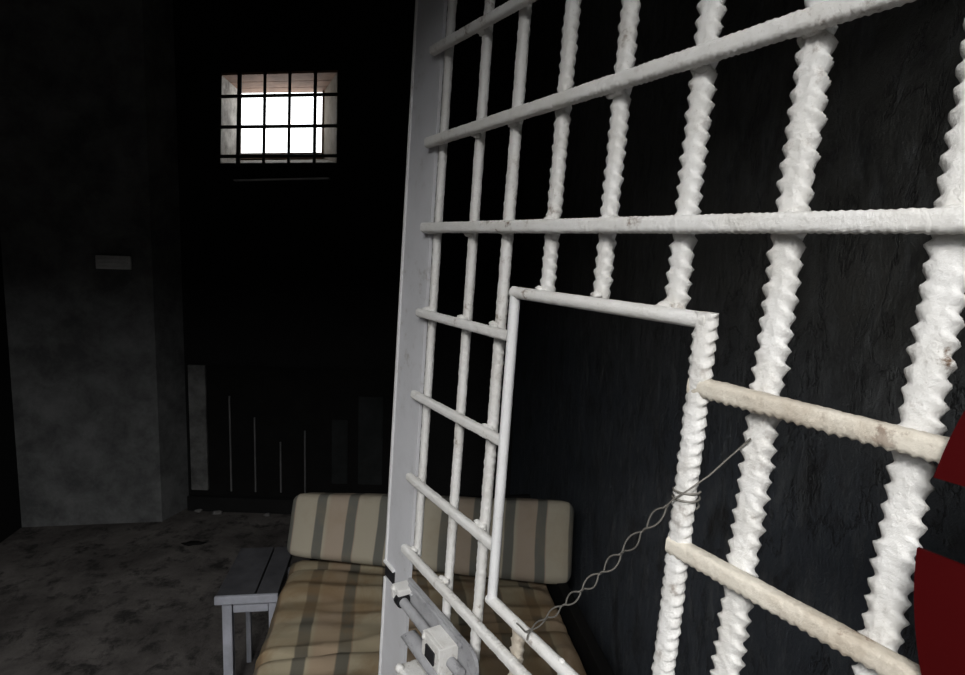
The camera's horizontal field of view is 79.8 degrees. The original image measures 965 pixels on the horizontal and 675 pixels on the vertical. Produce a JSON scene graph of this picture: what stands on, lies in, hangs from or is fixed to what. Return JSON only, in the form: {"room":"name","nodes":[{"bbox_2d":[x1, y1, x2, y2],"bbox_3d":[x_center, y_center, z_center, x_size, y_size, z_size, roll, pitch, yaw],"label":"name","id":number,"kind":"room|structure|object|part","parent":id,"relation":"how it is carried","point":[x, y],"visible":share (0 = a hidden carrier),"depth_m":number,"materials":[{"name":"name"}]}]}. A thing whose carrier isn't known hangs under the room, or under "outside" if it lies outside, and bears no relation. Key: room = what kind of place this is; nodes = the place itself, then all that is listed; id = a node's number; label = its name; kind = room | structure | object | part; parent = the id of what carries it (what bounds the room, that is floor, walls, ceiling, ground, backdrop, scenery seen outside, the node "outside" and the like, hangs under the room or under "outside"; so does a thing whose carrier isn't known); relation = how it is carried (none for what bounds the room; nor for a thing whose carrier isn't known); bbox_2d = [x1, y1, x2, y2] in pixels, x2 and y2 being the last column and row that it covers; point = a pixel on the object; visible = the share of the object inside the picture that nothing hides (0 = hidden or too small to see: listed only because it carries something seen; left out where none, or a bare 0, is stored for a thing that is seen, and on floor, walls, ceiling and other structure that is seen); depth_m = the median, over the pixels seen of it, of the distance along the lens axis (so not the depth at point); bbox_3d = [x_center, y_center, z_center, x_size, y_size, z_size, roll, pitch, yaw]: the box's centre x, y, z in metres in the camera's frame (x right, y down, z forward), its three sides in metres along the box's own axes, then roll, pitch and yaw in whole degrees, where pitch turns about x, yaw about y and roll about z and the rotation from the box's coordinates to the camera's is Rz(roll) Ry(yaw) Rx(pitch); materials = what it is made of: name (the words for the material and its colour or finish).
{"room":"prison interior","nodes":[
{"label":"prison interior","id":0,"kind":"room"},
{"bbox_2d":[0,240,21,542],"bbox_3d":[-2.302,-0.271,1.327,0.300,3.000,4.450,1,8,-9],"label":"wall","id":1,"kind":"structure","parent":0,"point":[10,512],"depth_m":2.92,"materials":[{"name":"grey concrete"}]},
{"bbox_2d":[0,0,188,526],"bbox_3d":[-2.022,-0.502,3.100,0.780,3.000,0.395,1,8,-9],"label":"wall pier","id":2,"kind":"object","parent":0,"point":[89,149],"visible":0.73,"depth_m":2.94,"materials":[{"name":"paint"}]},
{"bbox_2d":[95,255,131,269],"bbox_3d":[-1.878,-0.382,2.936,0.164,0.069,0.024,1,8,-9],"label":"vent plate","id":3,"kind":"object","parent":2,"relation":"attached to","point":[102,261],"visible":1,"depth_m":2.93,"materials":[{"name":"metal"}]},
{"bbox_2d":[0,508,309,674],"bbox_3d":[-0.918,1.300,1.758,3.220,0.120,4.450,1,8,-9],"label":"floor","id":4,"kind":"structure","parent":0,"point":[117,598],"depth_m":2.48,"materials":[{"name":"concrete"}]},
{"bbox_2d":[181,541,206,545],"bbox_3d":[-1.474,1.050,2.942,0.131,0.017,0.044,1,8,-9],"label":"scrap","id":5,"kind":"object","parent":4,"relation":"on","point":[189,543],"visible":1,"depth_m":2.94,"materials":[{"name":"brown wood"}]},
{"bbox_2d":[212,510,222,514],"bbox_3d":[-1.510,0.997,3.285,0.060,0.027,0.030,1,8,-9],"label":"crumb","id":6,"kind":"object","parent":4,"relation":"on","point":[217,512],"visible":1,"depth_m":3.28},
{"bbox_2d":[214,547,292,674],"bbox_3d":[-0.795,1.008,2.065,0.211,0.382,0.325,1,8,-9],"label":"side table","id":7,"kind":"object","parent":4,"relation":"on","point":[254,581],"visible":0.77,"depth_m":1.95,"materials":[{"name":"grey wood"}]},
{"bbox_3d":[-0.849,1.039,1.932,0.031,0.354,0.030,1,8,-9],"label":"leg","id":8,"kind":"part","parent":7,"relation":"part of","materials":[{"name":"grey paint"}]},
{"bbox_3d":[-0.851,1.014,2.100,0.017,0.358,0.020,1,8,-9],"label":"leg","id":9,"kind":"part","parent":7,"relation":"part of","materials":[{"name":"grey paint"}]},
{"bbox_3d":[-0.704,1.041,1.954,0.031,0.354,0.030,1,8,-9],"label":"leg","id":10,"kind":"part","parent":7,"relation":"part of","materials":[{"name":"grey paint"}]},
{"bbox_2d":[310,494,613,674],"bbox_3d":[-0.151,0.969,1.791,0.875,0.585,0.962,1,8,-9],"label":"frame","id":11,"kind":"object","parent":4,"relation":"on","point":[594,661],"visible":0.06,"depth_m":1.69,"materials":[{"name":"brown wood"}]},
{"bbox_2d":[253,560,586,674],"bbox_3d":[-0.182,0.858,1.698,0.872,0.128,0.860,1,8,-9],"label":"mattress","id":12,"kind":"object","parent":11,"relation":"on","point":[326,619],"visible":0.48,"depth_m":1.66,"materials":[{"name":"beige fabric"}]},
{"bbox_2d":[287,492,387,566],"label":"pillow","id":13,"kind":"object","parent":12,"relation":"on","point":[340,527],"depth_m":1.94,"materials":[{"name":"beige fabric"}]},
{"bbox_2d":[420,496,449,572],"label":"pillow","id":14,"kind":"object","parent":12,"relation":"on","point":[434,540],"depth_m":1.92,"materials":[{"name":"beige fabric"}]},
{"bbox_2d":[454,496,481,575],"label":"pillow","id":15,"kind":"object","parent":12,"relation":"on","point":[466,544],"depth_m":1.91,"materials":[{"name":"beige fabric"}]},
{"bbox_2d":[499,498,573,583],"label":"pillow","id":16,"kind":"object","parent":12,"relation":"on","point":[537,541],"depth_m":1.91,"materials":[{"name":"beige fabric"}]},
{"bbox_3d":[-0.238,0.902,2.249,0.840,0.585,0.022,1,8,-9],"label":"headboard","id":17,"kind":"part","parent":11,"relation":"part of","materials":[{"name":"fabric"}]},
{"bbox_3d":[0.269,0.908,1.834,0.034,0.185,0.939,1,8,-9],"label":"rail","id":18,"kind":"part","parent":11,"relation":"part of","materials":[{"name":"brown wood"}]},
{"bbox_2d":[173,0,532,495],"bbox_3d":[-1.101,-0.476,3.353,2.850,3.050,0.340,2,8,-2],"label":"wall","id":19,"kind":"structure","parent":0,"point":[280,273],"depth_m":3.16,"materials":[{"name":"black paint"}]},
{"bbox_2d":[187,494,294,513],"bbox_3d":[-0.761,0.983,3.357,1.870,0.085,0.130,2,8,-2],"label":"trim","id":20,"kind":"structure","parent":19,"relation":"attached to","point":[242,504],"depth_m":3.31,"materials":[{"name":"black"}]},
{"bbox_2d":[220,70,337,163],"bbox_3d":[-1.107,-1.202,3.253,0.653,0.507,0.340,2,8,-2],"label":"window","id":21,"kind":"structure","parent":19,"relation":"in","point":[327,80],"depth_m":3.20,"materials":[{"name":"paint"}]},
{"bbox_2d":[216,67,339,165],"bbox_3d":[-1.090,-1.175,3.078,0.653,0.523,0.032,2,8,-2],"label":"window grille","id":22,"kind":"object","parent":21,"relation":"attached to","point":[239,95],"visible":1,"depth_m":3.07,"materials":[{"name":"metal"}]},
{"bbox_3d":[-1.114,-1.000,3.280,0.646,0.099,0.340,2,8,-2],"label":"sill","id":23,"kind":"part","parent":21,"relation":"part of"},
{"bbox_3d":[-1.196,-1.070,3.412,0.489,0.060,0.055,2,8,-2],"label":"sash rail","id":24,"kind":"part","parent":21,"relation":"part of","materials":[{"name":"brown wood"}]},
{"bbox_3d":[-1.186,-1.256,3.389,0.501,0.430,0.050,2,8,-2],"label":"frame","id":25,"kind":"part","parent":21,"relation":"part of","materials":[{"name":"brown wood"}]},
{"bbox_2d":[233,177,329,180],"bbox_3d":[-1.081,-0.854,3.117,0.505,0.038,0.045,2,8,-2],"label":"trim","id":26,"kind":"structure","parent":19,"relation":"attached to","point":[321,178],"depth_m":3.10,"materials":[{"name":"metal"}]},
{"bbox_2d":[187,364,394,496],"bbox_3d":[-1.040,0.550,3.294,1.260,0.766,0.040,2,8,-2],"label":"radiator","id":27,"kind":"object","parent":19,"relation":"attached to","point":[254,431],"visible":0.91,"depth_m":3.29,"materials":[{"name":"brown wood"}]},
{"bbox_3d":[-1.605,0.513,3.264,0.095,0.727,0.020,2,8,-2],"label":"post","id":28,"kind":"part","parent":27,"relation":"part of","materials":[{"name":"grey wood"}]},
{"bbox_3d":[-1.433,0.606,3.281,0.009,0.560,0.009,1,8,-9],"label":"rod","id":29,"kind":"part","parent":27,"relation":"part of","materials":[{"name":"grey metal"}]},
{"bbox_3d":[-1.298,0.670,3.294,0.009,0.440,0.009,1,8,-9],"label":"rod","id":30,"kind":"part","parent":27,"relation":"part of","materials":[{"name":"grey metal"}]},
{"bbox_3d":[-1.157,0.745,3.308,0.009,0.300,0.009,1,8,-9],"label":"rod","id":31,"kind":"part","parent":27,"relation":"part of","materials":[{"name":"grey metal"}]},
{"bbox_3d":[-0.995,0.184,3.237,1.100,0.022,0.015,2,8,-2],"label":"rail","id":32,"kind":"part","parent":27,"relation":"part of","materials":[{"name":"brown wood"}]},
{"bbox_3d":[-1.018,0.715,3.308,0.009,0.370,0.009,1,8,-9],"label":"rod","id":33,"kind":"part","parent":27,"relation":"part of","materials":[{"name":"grey metal"}]},
{"bbox_2d":[510,0,964,674],"bbox_3d":[0.584,-0.220,1.767,0.300,3.000,4.450,1,8,-9],"label":"wall","id":34,"kind":"structure","parent":0,"point":[599,398],"depth_m":1.20,"materials":[{"name":"grey paint"}]},
{"bbox_3d":[-0.554,0.045,-0.485,2.620,3.000,0.300,1,8,-9],"label":"wall","id":35,"kind":"structure","parent":0,"visible":0},
{"bbox_2d":[378,0,964,674],"bbox_3d":[0.215,0.416,0.519,0.102,2.015,1.531,-3,9,-33],"label":"gate","id":36,"kind":"object","parent":35,"relation":"attached to","point":[917,441],"visible":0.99,"depth_m":0.55,"materials":[{"name":"white metal"}]},
{"bbox_3d":[-0.093,0.487,0.958,0.017,0.017,0.225,-1,9,-33],"label":"bolt rod","id":37,"kind":"part","parent":36,"relation":"part of","materials":[{"name":"paint"}]},
{"bbox_3d":[-0.071,0.479,0.952,0.006,0.052,0.236,-1,9,-33],"label":"mount plate","id":38,"kind":"part","parent":36,"relation":"part of","materials":[{"name":"grey metal"}]},
{"bbox_3d":[0.028,0.155,0.785,0.015,0.433,0.018,-1,9,-33],"label":"hatch post","id":39,"kind":"part","parent":36,"relation":"part of","materials":[{"name":"white metal"}]},
{"bbox_3d":[0.091,0.390,0.692,0.016,0.019,0.301,-1,9,-33],"label":"hatch sill","id":40,"kind":"part","parent":36,"relation":"part of","materials":[{"name":"white paint"}]},
{"bbox_2d":[516,438,750,639],"bbox_3d":[0.132,0.232,0.618,0.029,0.332,0.280,-5,10,-41],"label":"wire","id":41,"kind":"object","parent":36,"relation":"on","point":[749,439],"visible":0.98,"depth_m":0.57,"materials":[{"name":"metal"}]},
{"bbox_3d":[0.187,0.195,0.549,0.021,0.441,0.026,-1,9,-33],"label":"hatch post","id":42,"kind":"part","parent":36,"relation":"part of","materials":[{"name":"white metal"}]},
{"bbox_2d":[914,411,964,674],"bbox_3d":[0.443,0.168,0.119,0.022,0.604,0.603,-3,9,-32],"label":"sign","id":43,"kind":"object","parent":36,"relation":"attached to","point":[939,581],"visible":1,"depth_m":0.36,"materials":[{"name":"metal"}]},
{"bbox_3d":[0.431,0.324,0.140,0.004,0.289,0.603,-1,9,-33],"label":"plate","id":44,"kind":"part","parent":43,"relation":"part of","materials":[{"name":"red metal"}]},
{"bbox_3d":[0.456,0.002,0.097,0.004,0.267,0.600,-1,9,-33],"label":"plate","id":45,"kind":"part","parent":43,"relation":"part of","materials":[{"name":"red metal"}]}
]}

